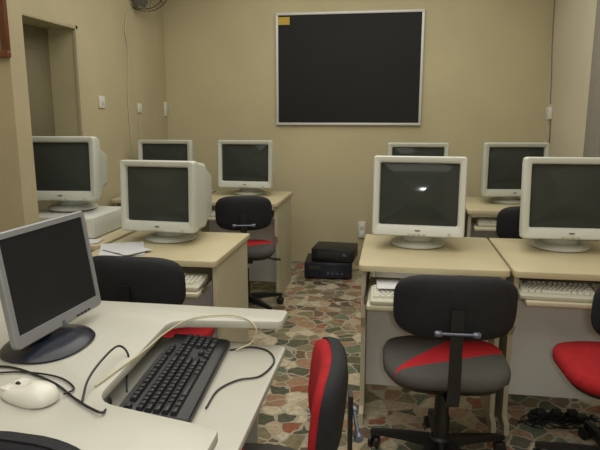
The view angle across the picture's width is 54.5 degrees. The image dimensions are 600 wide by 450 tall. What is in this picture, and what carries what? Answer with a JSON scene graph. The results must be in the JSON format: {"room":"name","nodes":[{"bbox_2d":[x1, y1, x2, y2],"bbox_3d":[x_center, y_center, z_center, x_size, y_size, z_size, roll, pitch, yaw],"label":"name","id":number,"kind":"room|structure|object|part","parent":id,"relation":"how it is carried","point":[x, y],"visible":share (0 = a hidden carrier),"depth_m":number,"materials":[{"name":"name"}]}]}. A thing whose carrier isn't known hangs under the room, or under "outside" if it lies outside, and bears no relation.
{"room":"computer lab","nodes":[
{"label":"computer lab","id":0,"kind":"room"},
{"bbox_2d":[0,0,38,231],"bbox_3d":[-1.463,-0.499,2.620,0.475,2.750,0.110,2,11,9],"label":"wall","id":1,"kind":"structure","parent":0,"point":[18,190],"depth_m":2.58,"materials":[{"name":"paint"}]},
{"bbox_2d":[0,0,10,57],"bbox_3d":[-1.407,-0.960,2.453,0.360,0.500,0.024,2,11,9],"label":"picture frame","id":2,"kind":"object","parent":1,"relation":"attached to","point":[5,50],"visible":1,"depth_m":2.45,"materials":[{"name":"brown wood"}]},
{"bbox_2d":[21,0,167,205],"bbox_3d":[-1.940,-0.370,1.943,0.250,2.750,7.300,2,11,9],"label":"wall","id":3,"kind":"structure","parent":0,"point":[102,43],"depth_m":4.36,"materials":[{"name":"paint"}]},
{"bbox_2d":[22,23,58,210],"bbox_3d":[-1.791,-0.252,3.513,0.057,1.930,1.150,2,11,9],"label":"door","id":4,"kind":"structure","parent":3,"relation":"in","point":[36,45],"depth_m":3.81,"materials":[{"name":"paint"}]},
{"bbox_2d":[21,10,88,201],"bbox_3d":[-1.583,-0.257,3.489,0.026,1.950,1.170,2,11,9],"label":"trim","id":5,"kind":"structure","parent":3,"relation":"attached to","point":[24,13],"depth_m":3.89,"materials":[{"name":"beige wood"}]},
{"bbox_2d":[98,96,105,107],"bbox_3d":[-1.433,-0.891,4.224,0.017,0.085,0.085,2,11,9],"label":"light switch","id":6,"kind":"object","parent":3,"relation":"attached to","point":[101,99],"visible":1,"depth_m":4.21,"materials":[{"name":"white plastic"}]},
{"bbox_2d":[124,12,131,149],"bbox_3d":[-1.364,-1.139,4.644,0.008,1.075,0.068,2,11,9],"label":"cable","id":7,"kind":"object","parent":3,"relation":"attached to","point":[126,12],"visible":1,"depth_m":4.62,"materials":[{"name":"beige plastic"}]},
{"bbox_2d":[137,103,141,112],"bbox_3d":[-1.332,-0.975,4.856,0.017,0.075,0.075,2,11,9],"label":"light switch","id":8,"kind":"object","parent":3,"relation":"attached to","point":[139,105],"visible":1,"depth_m":4.84,"materials":[{"name":"white plastic"}]},
{"bbox_2d":[132,0,166,11],"bbox_3d":[-1.287,-1.964,4.732,0.457,0.457,0.271,-6,13,-30],"label":"wall fan","id":9,"kind":"object","parent":3,"relation":"attached to","point":[142,3],"visible":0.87,"depth_m":4.72,"materials":[{"name":"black metal"}]},
{"bbox_3d":[-1.268,-1.837,4.670,0.040,0.173,0.137,7,13,31],"label":"blade","id":10,"kind":"part","parent":9,"relation":"part of","materials":[{"name":"grey metal"}]},
{"bbox_2d":[164,102,167,115],"bbox_3d":[-1.243,-1.076,5.408,0.017,0.130,0.070,2,11,9],"label":"light switch","id":11,"kind":"object","parent":3,"relation":"attached to","point":[165,103],"visible":1,"depth_m":5.39,"materials":[{"name":"white plastic"}]},
{"bbox_2d":[162,0,553,263],"bbox_3d":[0.382,-1.007,5.286,3.870,2.750,0.150,2,11,9],"label":"wall","id":12,"kind":"structure","parent":0,"point":[486,62],"depth_m":5.22,"materials":[{"name":"paint"}]},
{"bbox_2d":[275,9,424,124],"bbox_3d":[0.422,-1.367,5.119,1.288,0.969,0.027,2,11,9],"label":"blackboard","id":13,"kind":"object","parent":12,"relation":"attached to","point":[334,67],"visible":1,"depth_m":5.11,"materials":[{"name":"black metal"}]},
{"bbox_2d":[358,221,365,237],"bbox_3d":[0.570,0.043,5.366,0.068,0.150,0.023,2,11,9],"label":"wall socket","id":14,"kind":"object","parent":12,"relation":"attached to","point":[361,225],"visible":0.95,"depth_m":5.36,"materials":[{"name":"white plastic"}]},
{"bbox_2d":[248,261,599,449],"bbox_3d":[-0.193,1.073,1.988,3.870,0.100,7.600,2,11,9],"label":"floor","id":15,"kind":"structure","parent":0,"point":[316,308],"depth_m":2.86,"materials":[{"name":"stone"}]},
{"bbox_2d":[0,431,80,449],"bbox_3d":[-0.543,0.814,0.884,0.574,0.821,0.554,9,14,40],"label":"office chair","id":16,"kind":"object","parent":15,"relation":"on","point":[9,440],"visible":1,"depth_m":1.01,"materials":[{"name":"black fabric"}]},
{"bbox_2d":[0,441,48,449],"bbox_3d":[-0.526,0.490,1.010,0.401,0.222,0.078,2,11,9],"label":"cushion","id":17,"kind":"object","parent":16,"relation":"on","point":[4,445],"depth_m":1.00,"materials":[{"name":"black fabric"}]},
{"bbox_2d":[89,227,136,251],"bbox_3d":[-1.227,0.404,3.223,0.610,0.750,0.640,2,11,9],"label":"computer desk","id":18,"kind":"object","parent":15,"relation":"on","point":[110,237],"visible":0.06,"depth_m":3.03,"materials":[{"name":"beige laminate"}]},
{"bbox_2d":[39,206,121,237],"bbox_3d":[-1.210,-0.021,3.153,0.400,0.110,0.393,2,11,9],"label":"desktop computer","id":19,"kind":"object","parent":18,"relation":"on","point":[101,220],"visible":0.38,"depth_m":3.07,"materials":[{"name":"beige plastic"}]},
{"bbox_3d":[-1.239,0.012,2.971,0.390,0.098,0.012,2,11,9],"label":"panel","id":20,"kind":"part","parent":19,"relation":"part of","materials":[{"name":"beige plastic"}]},
{"bbox_2d":[32,136,107,211],"bbox_3d":[-1.243,-0.296,3.218,0.385,0.397,0.411,1,11,3],"label":"monitor","id":21,"kind":"object","parent":19,"relation":"on","point":[72,171],"visible":0.91,"depth_m":3.03,"materials":[{"name":"plastic"}]},
{"bbox_2d":[89,239,102,243],"bbox_3d":[-1.131,0.081,2.898,0.280,0.005,0.100,0,11,-1],"label":"paper sheet","id":22,"kind":"object","parent":18,"relation":"on","point":[91,241],"visible":0.26,"depth_m":2.91,"materials":[{"name":"grey paper"}]},
{"bbox_2d":[0,300,287,449],"bbox_3d":[-0.659,0.709,1.628,1.140,0.750,0.870,2,11,9],"label":"computer desk","id":23,"kind":"object","parent":15,"relation":"on","point":[230,420],"visible":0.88,"depth_m":1.47,"materials":[{"name":"white laminate"}]},
{"bbox_2d":[0,371,74,408],"bbox_3d":[-0.649,0.355,1.358,0.282,0.045,0.140,6,12,28],"label":"mouse","id":24,"kind":"object","parent":23,"relation":"on","point":[26,393],"visible":1,"depth_m":1.27,"materials":[{"name":"white plastic"}]},
{"bbox_2d":[0,211,111,413],"bbox_3d":[-0.648,0.227,1.474,0.292,0.419,0.683,-4,12,-21],"label":"monitor","id":25,"kind":"object","parent":23,"relation":"on","point":[48,279],"visible":0.93,"depth_m":1.57,"materials":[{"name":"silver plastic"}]},
{"bbox_2d":[94,314,256,386],"bbox_3d":[-0.371,0.364,1.626,0.181,0.090,0.552,9,14,38],"label":"cable","id":26,"kind":"object","parent":23,"relation":"on","point":[154,341],"visible":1,"depth_m":1.73,"materials":[{"name":"beige plastic"}]},
{"bbox_2d":[81,334,274,422],"bbox_3d":[-0.281,0.365,1.539,0.393,0.126,0.551,1,11,5],"label":"keyboard","id":27,"kind":"object","parent":23,"relation":"on","point":[175,385],"visible":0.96,"depth_m":1.52,"materials":[{"name":"black plastic"}]},
{"bbox_2d":[104,337,284,449],"bbox_3d":[-0.349,0.448,1.520,0.510,0.028,0.742,2,11,9],"label":"keyboard tray","id":28,"kind":"object","parent":23,"relation":"on","point":[233,410],"depth_m":1.54,"materials":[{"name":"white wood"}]},
{"bbox_3d":[-0.637,0.654,1.985,1.010,0.723,0.020,2,11,9],"label":"panel","id":29,"kind":"part","parent":23,"relation":"part of","materials":[{"name":"laminate"}]},
{"bbox_2d":[93,255,214,337],"bbox_3d":[-0.637,0.492,2.519,0.574,0.841,0.554,9,14,40],"label":"office chair","id":30,"kind":"object","parent":15,"relation":"on","point":[155,280],"visible":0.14,"depth_m":2.22,"materials":[{"name":"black fabric"}]},
{"bbox_3d":[-0.657,0.231,2.261,0.420,0.232,0.094,2,11,9],"label":"backrest","id":31,"kind":"part","parent":30,"relation":"part of","materials":[{"name":"black fabric"}]},
{"bbox_3d":[-0.622,0.474,2.536,0.470,0.070,0.440,2,11,9],"label":"seat","id":32,"kind":"part","parent":30,"relation":"part of","materials":[{"name":"red fabric"}]},
{"bbox_2d":[111,190,215,266],"bbox_3d":[-1.059,0.129,4.669,0.620,0.750,0.680,2,11,9],"label":"computer desk","id":33,"kind":"object","parent":15,"relation":"on","point":[117,201],"visible":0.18,"depth_m":4.39,"materials":[{"name":"beige laminate"}]},
{"bbox_2d":[138,140,195,160],"bbox_3d":[-1.036,-0.486,4.747,0.430,0.427,0.412,1,11,7],"label":"monitor","id":34,"kind":"object","parent":33,"relation":"on","point":[174,150],"visible":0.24,"depth_m":4.54,"materials":[{"name":"plastic"}]},
{"bbox_2d":[92,231,249,341],"bbox_3d":[-0.630,0.471,2.871,0.620,0.750,0.740,2,11,9],"label":"computer desk","id":35,"kind":"object","parent":15,"relation":"on","point":[225,254],"visible":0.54,"depth_m":2.81,"materials":[{"name":"beige laminate"}]},
{"bbox_2d":[99,241,144,255],"bbox_3d":[-0.834,0.112,2.733,0.200,0.005,0.280,-3,11,-16],"label":"paper sheet","id":36,"kind":"object","parent":35,"relation":"on","point":[140,244],"visible":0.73,"depth_m":2.78,"materials":[{"name":"grey paper"}]},
{"bbox_2d":[102,244,152,254],"bbox_3d":[-0.799,0.113,2.696,0.200,0.005,0.140,9,14,38],"label":"paper sheet","id":37,"kind":"object","parent":36,"relation":"on","point":[127,249],"visible":1,"depth_m":2.69,"materials":[{"name":"grey paper"}]},
{"bbox_2d":[120,160,211,243],"bbox_3d":[-0.646,-0.140,2.988,0.385,0.407,0.412,2,11,13],"label":"monitor","id":38,"kind":"object","parent":35,"relation":"on","point":[172,200],"visible":1,"depth_m":2.81,"materials":[{"name":"plastic"}]},
{"bbox_2d":[184,273,207,291],"bbox_3d":[-0.643,0.240,2.551,0.455,0.040,0.165,1,11,7],"label":"keyboard","id":39,"kind":"object","parent":35,"relation":"on","point":[194,282],"visible":0.11,"depth_m":2.51,"materials":[{"name":"beige plastic"}]},
{"bbox_2d":[182,267,212,297],"bbox_3d":[-0.646,0.231,2.725,0.554,0.033,0.540,2,11,9],"label":"keyboard tray","id":40,"kind":"object","parent":35,"relation":"on","point":[200,270],"depth_m":2.67,"materials":[{"name":"beige wood"}]},
{"bbox_3d":[-0.630,0.491,2.875,0.554,0.510,0.020,2,11,9],"label":"panel","id":41,"kind":"part","parent":35,"relation":"part of","materials":[{"name":"grey laminate"}]},
{"bbox_3d":[-0.335,0.481,2.898,0.020,0.720,0.560,2,11,9],"label":"panel","id":42,"kind":"part","parent":35,"relation":"part of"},
{"bbox_2d":[198,190,292,302],"bbox_3d":[-0.420,0.150,4.554,0.620,0.750,0.710,2,11,9],"label":"computer desk","id":43,"kind":"object","parent":15,"relation":"on","point":[278,232],"visible":0.49,"depth_m":4.49,"materials":[{"name":"beige laminate"}]},
{"bbox_3d":[-0.699,0.150,4.635,0.020,0.720,0.600,2,11,9],"label":"panel","id":44,"kind":"part","parent":43,"relation":"part of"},
{"bbox_2d":[209,208,272,216],"bbox_3d":[-0.437,-0.087,4.269,0.455,0.040,0.165,2,11,9],"label":"keyboard","id":45,"kind":"object","parent":43,"relation":"on","point":[213,210],"visible":0.07,"depth_m":4.25,"materials":[{"name":"beige plastic"}]},
{"bbox_2d":[208,206,273,220],"bbox_3d":[-0.439,-0.086,4.388,0.554,0.033,0.470,2,11,9],"label":"keyboard tray","id":46,"kind":"object","parent":43,"relation":"on","point":[210,218],"depth_m":4.19,"materials":[{"name":"beige wood"}]},
{"bbox_3d":[-0.428,0.180,4.505,0.554,0.510,0.020,2,11,9],"label":"panel","id":47,"kind":"part","parent":43,"relation":"part of","materials":[{"name":"grey laminate"}]},
{"bbox_2d":[218,140,272,195],"bbox_3d":[-0.393,-0.471,4.667,0.430,0.427,0.412,2,11,10],"label":"monitor","id":48,"kind":"object","parent":43,"relation":"on","point":[246,165],"visible":1,"depth_m":4.48,"materials":[{"name":"plastic"}]},
{"bbox_3d":[-0.130,0.167,4.547,0.020,0.720,0.600,2,11,9],"label":"panel","id":49,"kind":"part","parent":43,"relation":"part of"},
{"bbox_2d":[215,196,283,309],"bbox_3d":[-0.402,0.188,4.083,0.567,0.851,0.549,6,12,28],"label":"office chair","id":50,"kind":"object","parent":15,"relation":"on","point":[243,213],"visible":0.56,"depth_m":3.81,"materials":[{"name":"grey fabric"}]},
{"bbox_3d":[-0.369,-0.077,3.824,0.374,0.232,0.086,-1,11,-5],"label":"backrest","id":51,"kind":"part","parent":50,"relation":"part of","materials":[{"name":"black fabric"}]},
{"bbox_3d":[-0.363,0.004,3.773,0.150,0.022,0.022,-1,11,-5],"label":"adjusting knob","id":52,"kind":"part","parent":50,"relation":"part of","materials":[{"name":"grey metal"}]},
{"bbox_3d":[-0.389,0.374,4.144,0.068,0.295,0.068,-1,11,-5],"label":"post","id":53,"kind":"part","parent":50,"relation":"part of","materials":[{"name":"black plastic"}]},
{"bbox_3d":[-0.281,0.537,4.058,0.044,0.048,0.255,-10,15,-42],"label":"leg","id":54,"kind":"part","parent":50,"relation":"part of","materials":[{"name":"black plastic"}]},
{"bbox_3d":[-0.389,0.165,4.104,0.420,0.070,0.380,-1,11,-5],"label":"seat","id":55,"kind":"part","parent":50,"relation":"part of","materials":[{"name":"grey fabric"}]},
{"bbox_3d":[-0.246,0.503,4.236,0.255,0.048,0.044,-5,12,-25],"label":"leg","id":56,"kind":"part","parent":50,"relation":"part of","materials":[{"name":"black plastic"}]},
{"bbox_2d":[242,336,362,449],"bbox_3d":[-0.139,0.705,1.453,0.554,0.821,0.566,7,13,32],"label":"office chair","id":57,"kind":"object","parent":15,"relation":"on","point":[328,377],"visible":0.99,"depth_m":1.30,"materials":[{"name":"grey fabric"}]},
{"bbox_3d":[-0.159,0.698,1.468,0.440,0.070,0.470,0,11,1],"label":"seat","id":58,"kind":"part","parent":57,"relation":"part of","materials":[{"name":"grey fabric"}]},
{"bbox_2d":[308,339,331,449],"bbox_3d":[0.053,0.414,1.410,0.067,0.222,0.318,0,11,1],"label":"cushion","id":59,"kind":"object","parent":57,"relation":"on","point":[320,377],"depth_m":1.26,"materials":[{"name":"red fabric"}]},
{"bbox_3d":[0.075,0.414,1.409,0.080,0.232,0.333,0,11,1],"label":"backrest","id":60,"kind":"part","parent":57,"relation":"part of","materials":[{"name":"black fabric"}]},
{"bbox_3d":[0.137,0.483,1.421,0.022,0.022,0.150,0,11,1],"label":"adjusting knob","id":61,"kind":"part","parent":57,"relation":"part of","materials":[{"name":"grey metal"}]},
{"bbox_2d":[304,253,351,279],"bbox_3d":[0.252,0.360,5.069,0.400,0.145,0.358,1,11,6],"label":"stabiliser","id":62,"kind":"object","parent":15,"relation":"on","point":[314,269],"visible":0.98,"depth_m":4.91,"materials":[{"name":"black plastic"}]},
{"bbox_3d":[0.235,0.384,4.908,0.380,0.118,0.009,1,11,6],"label":"panel","id":63,"kind":"part","parent":62,"relation":"part of","materials":[{"name":"black plastic"}]},
{"bbox_2d":[311,241,357,262],"bbox_3d":[0.303,0.233,5.051,0.360,0.110,0.310,2,11,13],"label":"electronic device","id":64,"kind":"object","parent":62,"relation":"on","point":[322,250],"visible":1,"depth_m":4.93,"materials":[{"name":"black plastic"}]},
{"bbox_3d":[0.279,0.255,4.907,0.280,0.060,0.007,2,11,13],"label":"panel","id":65,"kind":"part","parent":64,"relation":"part of","materials":[{"name":"black plastic"}]},
{"bbox_2d":[372,210,465,277],"bbox_3d":[0.843,0.202,4.283,0.620,0.750,0.680,2,11,9],"label":"computer desk","id":66,"kind":"object","parent":15,"relation":"on","point":[374,274],"visible":0.04,"depth_m":4.25,"materials":[{"name":"beige laminate"}]},
{"bbox_3d":[0.832,0.235,4.219,0.554,0.510,0.020,2,11,9],"label":"panel","id":67,"kind":"part","parent":66,"relation":"part of","materials":[{"name":"beige laminate"}]},
{"bbox_2d":[387,143,448,156],"bbox_3d":[0.861,-0.412,4.374,0.430,0.422,0.404,1,11,5],"label":"monitor","id":68,"kind":"object","parent":66,"relation":"on","point":[394,149],"visible":0.25,"depth_m":4.16,"materials":[{"name":"plastic"}]},
{"bbox_2d":[358,234,510,432],"bbox_3d":[0.588,0.504,2.702,0.620,0.750,0.860,2,11,9],"label":"computer desk","id":69,"kind":"object","parent":15,"relation":"on","point":[465,256],"visible":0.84,"depth_m":2.64,"materials":[{"name":"beige laminate"}]},
{"bbox_3d":[0.320,0.490,2.856,0.020,0.720,0.600,2,11,9],"label":"panel","id":70,"kind":"part","parent":69,"relation":"part of","materials":[{"name":"beige laminate"}]},
{"bbox_2d":[370,285,394,305],"bbox_3d":[0.510,0.284,2.322,0.455,0.040,0.165,2,11,8],"label":"keyboard","id":71,"kind":"object","parent":69,"relation":"on","point":[382,297],"visible":0.16,"depth_m":2.30,"materials":[{"name":"beige plastic"}]},
{"bbox_2d":[376,279,399,288],"bbox_3d":[0.459,0.246,2.411,0.280,0.014,0.170,1,11,6],"label":"paper sheet","id":72,"kind":"object","parent":71,"relation":"on","point":[381,283],"visible":0.29,"depth_m":2.43,"materials":[{"name":"grey paper"}]},
{"bbox_2d":[364,272,402,310],"bbox_3d":[0.569,0.267,2.536,0.554,0.033,0.620,2,11,9],"label":"keyboard tray","id":73,"kind":"object","parent":69,"relation":"on","point":[372,280],"depth_m":2.44,"materials":[{"name":"beige wood"}]},
{"bbox_2d":[372,155,467,248],"bbox_3d":[0.583,-0.131,2.861,0.420,0.436,0.421,2,11,12],"label":"monitor","id":74,"kind":"object","parent":69,"relation":"on","point":[417,200],"visible":1,"depth_m":2.68,"materials":[{"name":"beige plastic"}]},
{"bbox_3d":[0.591,0.520,2.725,0.554,0.510,0.020,2,11,9],"label":"panel","id":75,"kind":"part","parent":69,"relation":"part of","materials":[{"name":"grey laminate"}]},
{"bbox_3d":[0.889,0.506,2.767,0.020,0.720,0.600,2,11,9],"label":"panel","id":76,"kind":"part","parent":69,"relation":"part of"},
{"bbox_2d":[368,275,517,449],"bbox_3d":[0.545,0.543,2.250,0.574,0.841,0.554,9,14,38],"label":"office chair","id":77,"kind":"object","parent":15,"relation":"on","point":[446,356],"visible":1,"depth_m":2.05,"materials":[{"name":"grey fabric"}]},
{"bbox_3d":[0.415,0.855,2.393,0.255,0.048,0.044,5,12,23],"label":"leg","id":78,"kind":"part","parent":77,"relation":"part of","materials":[{"name":"black plastic"}]},
{"bbox_3d":[0.457,0.889,2.215,0.044,0.048,0.255,9,14,40],"label":"leg","id":79,"kind":"part","parent":77,"relation":"part of","materials":[{"name":"black plastic"}]},
{"bbox_3d":[0.578,0.837,2.486,0.044,0.048,0.256,1,11,7],"label":"leg","id":80,"kind":"part","parent":77,"relation":"part of","materials":[{"name":"black plastic"}]},
{"bbox_3d":[0.560,0.729,2.306,0.068,0.285,0.068,1,11,7],"label":"post","id":81,"kind":"part","parent":77,"relation":"part of","materials":[{"name":"black plastic"}]},
{"bbox_3d":[0.560,0.525,2.267,0.470,0.070,0.440,1,11,7],"label":"seat","id":82,"kind":"part","parent":77,"relation":"part of","materials":[{"name":"grey fabric"}]},
{"bbox_3d":[0.641,0.892,2.200,0.044,0.048,0.255,-6,13,-30],"label":"leg","id":83,"kind":"part","parent":77,"relation":"part of","materials":[{"name":"black plastic"}]},
{"bbox_3d":[0.532,0.283,1.992,0.420,0.232,0.094,1,11,7],"label":"backrest","id":84,"kind":"part","parent":77,"relation":"part of","materials":[{"name":"black fabric"}]},
{"bbox_3d":[0.524,0.364,1.937,0.150,0.022,0.022,1,11,7],"label":"adjusting knob","id":85,"kind":"part","parent":77,"relation":"part of","materials":[{"name":"grey metal"}]},
{"bbox_3d":[0.713,0.860,2.367,0.255,0.048,0.044,-2,11,-13],"label":"leg","id":86,"kind":"part","parent":77,"relation":"part of","materials":[{"name":"black plastic"}]},
{"bbox_2d":[459,197,519,275],"bbox_3d":[1.462,0.223,4.172,0.620,0.750,0.710,2,11,9],"label":"computer desk","id":87,"kind":"object","parent":15,"relation":"on","point":[474,205],"visible":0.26,"depth_m":4.01,"materials":[{"name":"beige laminate"}]},
{"bbox_3d":[1.183,0.223,4.253,0.020,0.720,0.600,2,11,9],"label":"panel","id":88,"kind":"part","parent":87,"relation":"part of","materials":[{"name":"beige laminate"}]},
{"bbox_2d":[471,217,495,230],"bbox_3d":[1.444,-0.013,4.006,0.554,0.033,0.470,2,11,9],"label":"keyboard tray","id":89,"kind":"object","parent":87,"relation":"on","point":[473,224],"depth_m":3.84,"materials":[{"name":"beige wood"}]},
{"bbox_3d":[1.454,0.253,4.122,0.554,0.510,0.020,2,11,9],"label":"panel","id":90,"kind":"part","parent":87,"relation":"part of","materials":[{"name":"grey laminate"}]},
{"bbox_2d":[475,217,496,226],"bbox_3d":[1.419,-0.019,3.911,0.455,0.040,0.165,2,11,9],"label":"keyboard","id":91,"kind":"object","parent":87,"relation":"on","point":[480,221],"visible":0.34,"depth_m":3.89,"materials":[{"name":"beige plastic"}]},
{"bbox_2d":[480,142,549,203],"bbox_3d":[1.504,-0.390,4.234,0.440,0.430,0.400,0,11,2],"label":"monitor","id":92,"kind":"object","parent":87,"relation":"on","point":[501,164],"visible":0.81,"depth_m":4.04,"materials":[{"name":"plastic"}]},
{"bbox_2d":[496,206,523,238],"bbox_3d":[1.409,0.263,3.717,0.574,0.841,0.554,9,14,40],"label":"office chair","id":93,"kind":"object","parent":15,"relation":"on","point":[508,219],"visible":0.08,"depth_m":3.46,"materials":[{"name":"black fabric"}]},
{"bbox_2d":[489,238,599,435],"bbox_3d":[1.222,0.508,2.678,0.620,0.750,0.710,2,11,9],"label":"computer desk","id":94,"kind":"object","parent":15,"relation":"on","point":[539,326],"visible":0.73,"depth_m":2.62,"materials":[{"name":"beige laminate"}]},
{"bbox_3d":[0.943,0.508,2.759,0.020,0.720,0.600,2,11,9],"label":"panel","id":95,"kind":"part","parent":94,"relation":"part of","materials":[{"name":"beige laminate"}]},
{"bbox_3d":[1.213,0.538,2.628,0.554,0.510,0.020,2,11,9],"label":"panel","id":96,"kind":"part","parent":94,"relation":"part of","materials":[{"name":"grey laminate"}]},
{"bbox_2d":[517,280,599,302],"bbox_3d":[1.127,0.272,2.385,0.455,0.040,0.165,2,11,11],"label":"keyboard","id":97,"kind":"object","parent":94,"relation":"on","point":[532,290],"visible":0.98,"depth_m":2.36,"materials":[{"name":"beige plastic"}]},
{"bbox_2d":[518,278,599,308],"bbox_3d":[1.203,0.272,2.512,0.554,0.033,0.470,2,11,9],"label":"keyboard tray","id":98,"kind":"object","parent":94,"relation":"on","point":[545,303],"depth_m":2.32,"materials":[{"name":"beige wood"}]},
{"bbox_2d":[519,157,599,252],"bbox_3d":[1.247,-0.119,2.798,0.430,0.436,0.421,1,11,7],"label":"monitor","id":99,"kind":"object","parent":94,"relation":"on","point":[560,202],"visible":1,"depth_m":2.62,"materials":[{"name":"beige plastic"}]},
{"bbox_2d":[517,408,599,429],"bbox_3d":[1.208,0.876,2.610,0.466,0.057,0.153,1,11,3],"label":"cables","id":100,"kind":"object","parent":15,"relation":"on","point":[555,416],"visible":0.97,"depth_m":2.63,"materials":[{"name":"black plastic"}]},
{"bbox_3d":[1.209,0.868,2.625,0.466,0.033,0.051,-1,11,-7],"label":"power cord","id":101,"kind":"part","parent":100,"relation":"part of","materials":[{"name":"black plastic"}]},
{"bbox_3d":[1.208,0.871,2.632,0.378,0.041,0.086,-2,11,-12],"label":"power cord","id":102,"kind":"part","parent":100,"relation":"part of","materials":[{"name":"black plastic"}]},
{"bbox_3d":[1.221,0.866,2.613,0.346,0.024,0.121,2,11,9],"label":"power cord","id":103,"kind":"part","parent":100,"relation":"part of","materials":[{"name":"black plastic"}]},
{"bbox_3d":[1.211,0.862,2.611,0.326,0.016,0.139,2,11,9],"label":"power cord","id":104,"kind":"part","parent":100,"relation":"part of","materials":[{"name":"black plastic"}]},
{"bbox_2d":[533,286,599,449],"bbox_3d":[1.192,0.555,2.148,0.574,0.856,0.554,9,14,38],"label":"office chair","id":105,"kind":"object","parent":15,"relation":"on","point":[579,361],"visible":1,"depth_m":2.17,"materials":[{"name":"red fabric"}]},
{"bbox_3d":[1.062,0.874,2.292,0.255,0.048,0.044,5,12,23],"label":"leg","id":106,"kind":"part","parent":105,"relation":"part of","materials":[{"name":"black plastic"}]},
{"bbox_3d":[1.207,0.530,2.164,0.470,0.070,0.440,1,11,7],"label":"seat","id":107,"kind":"part","parent":105,"relation":"part of","materials":[{"name":"red fabric"}]},
{"bbox_3d":[1.225,0.856,2.385,0.044,0.048,0.256,1,11,7],"label":"leg","id":108,"kind":"part","parent":105,"relation":"part of","materials":[{"name":"black plastic"}]},
{"bbox_3d":[1.179,0.287,1.888,0.420,0.232,0.094,1,11,7],"label":"backrest","id":109,"kind":"part","parent":105,"relation":"part of","materials":[{"name":"black fabric"}]},
{"bbox_2d":[543,0,599,240],"bbox_3d":[1.587,-0.265,1.394,0.150,2.750,7.300,2,11,9],"label":"wall","id":110,"kind":"structure","parent":0,"point":[574,20],"depth_m":4.28,"materials":[{"name":"paint"}]},
{"bbox_2d":[545,107,552,118],"bbox_3d":[2.039,-0.918,4.778,0.033,0.100,0.100,2,11,9],"label":"wall socket","id":111,"kind":"object","parent":110,"relation":"attached to","point":[549,110],"visible":1,"depth_m":4.74,"materials":[{"name":"white plastic"}]},
{"bbox_2d":[548,122,550,142],"bbox_3d":[2.046,-0.630,4.808,0.010,0.434,0.084,2,11,9],"label":"cable","id":112,"kind":"object","parent":110,"relation":"attached to","point":[550,122],"visible":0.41,"depth_m":4.77,"materials":[{"name":"brown plastic"}]},
{"bbox_2d":[550,0,554,103],"bbox_3d":[2.063,-1.451,4.760,0.007,0.909,0.132,2,11,9],"label":"cable","id":113,"kind":"object","parent":110,"relation":"attached to","point":[554,0],"visible":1,"depth_m":4.78,"materials":[{"name":"brown plastic"}]},
{"bbox_2d":[577,0,599,240],"bbox_3d":[1.833,-0.682,3.579,0.060,2.750,0.270,2,11,9],"label":"wall pier","id":114,"kind":"object","parent":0,"point":[592,130],"visible":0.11,"depth_m":3.57,"materials":[{"name":"beige paint"}]}
]}

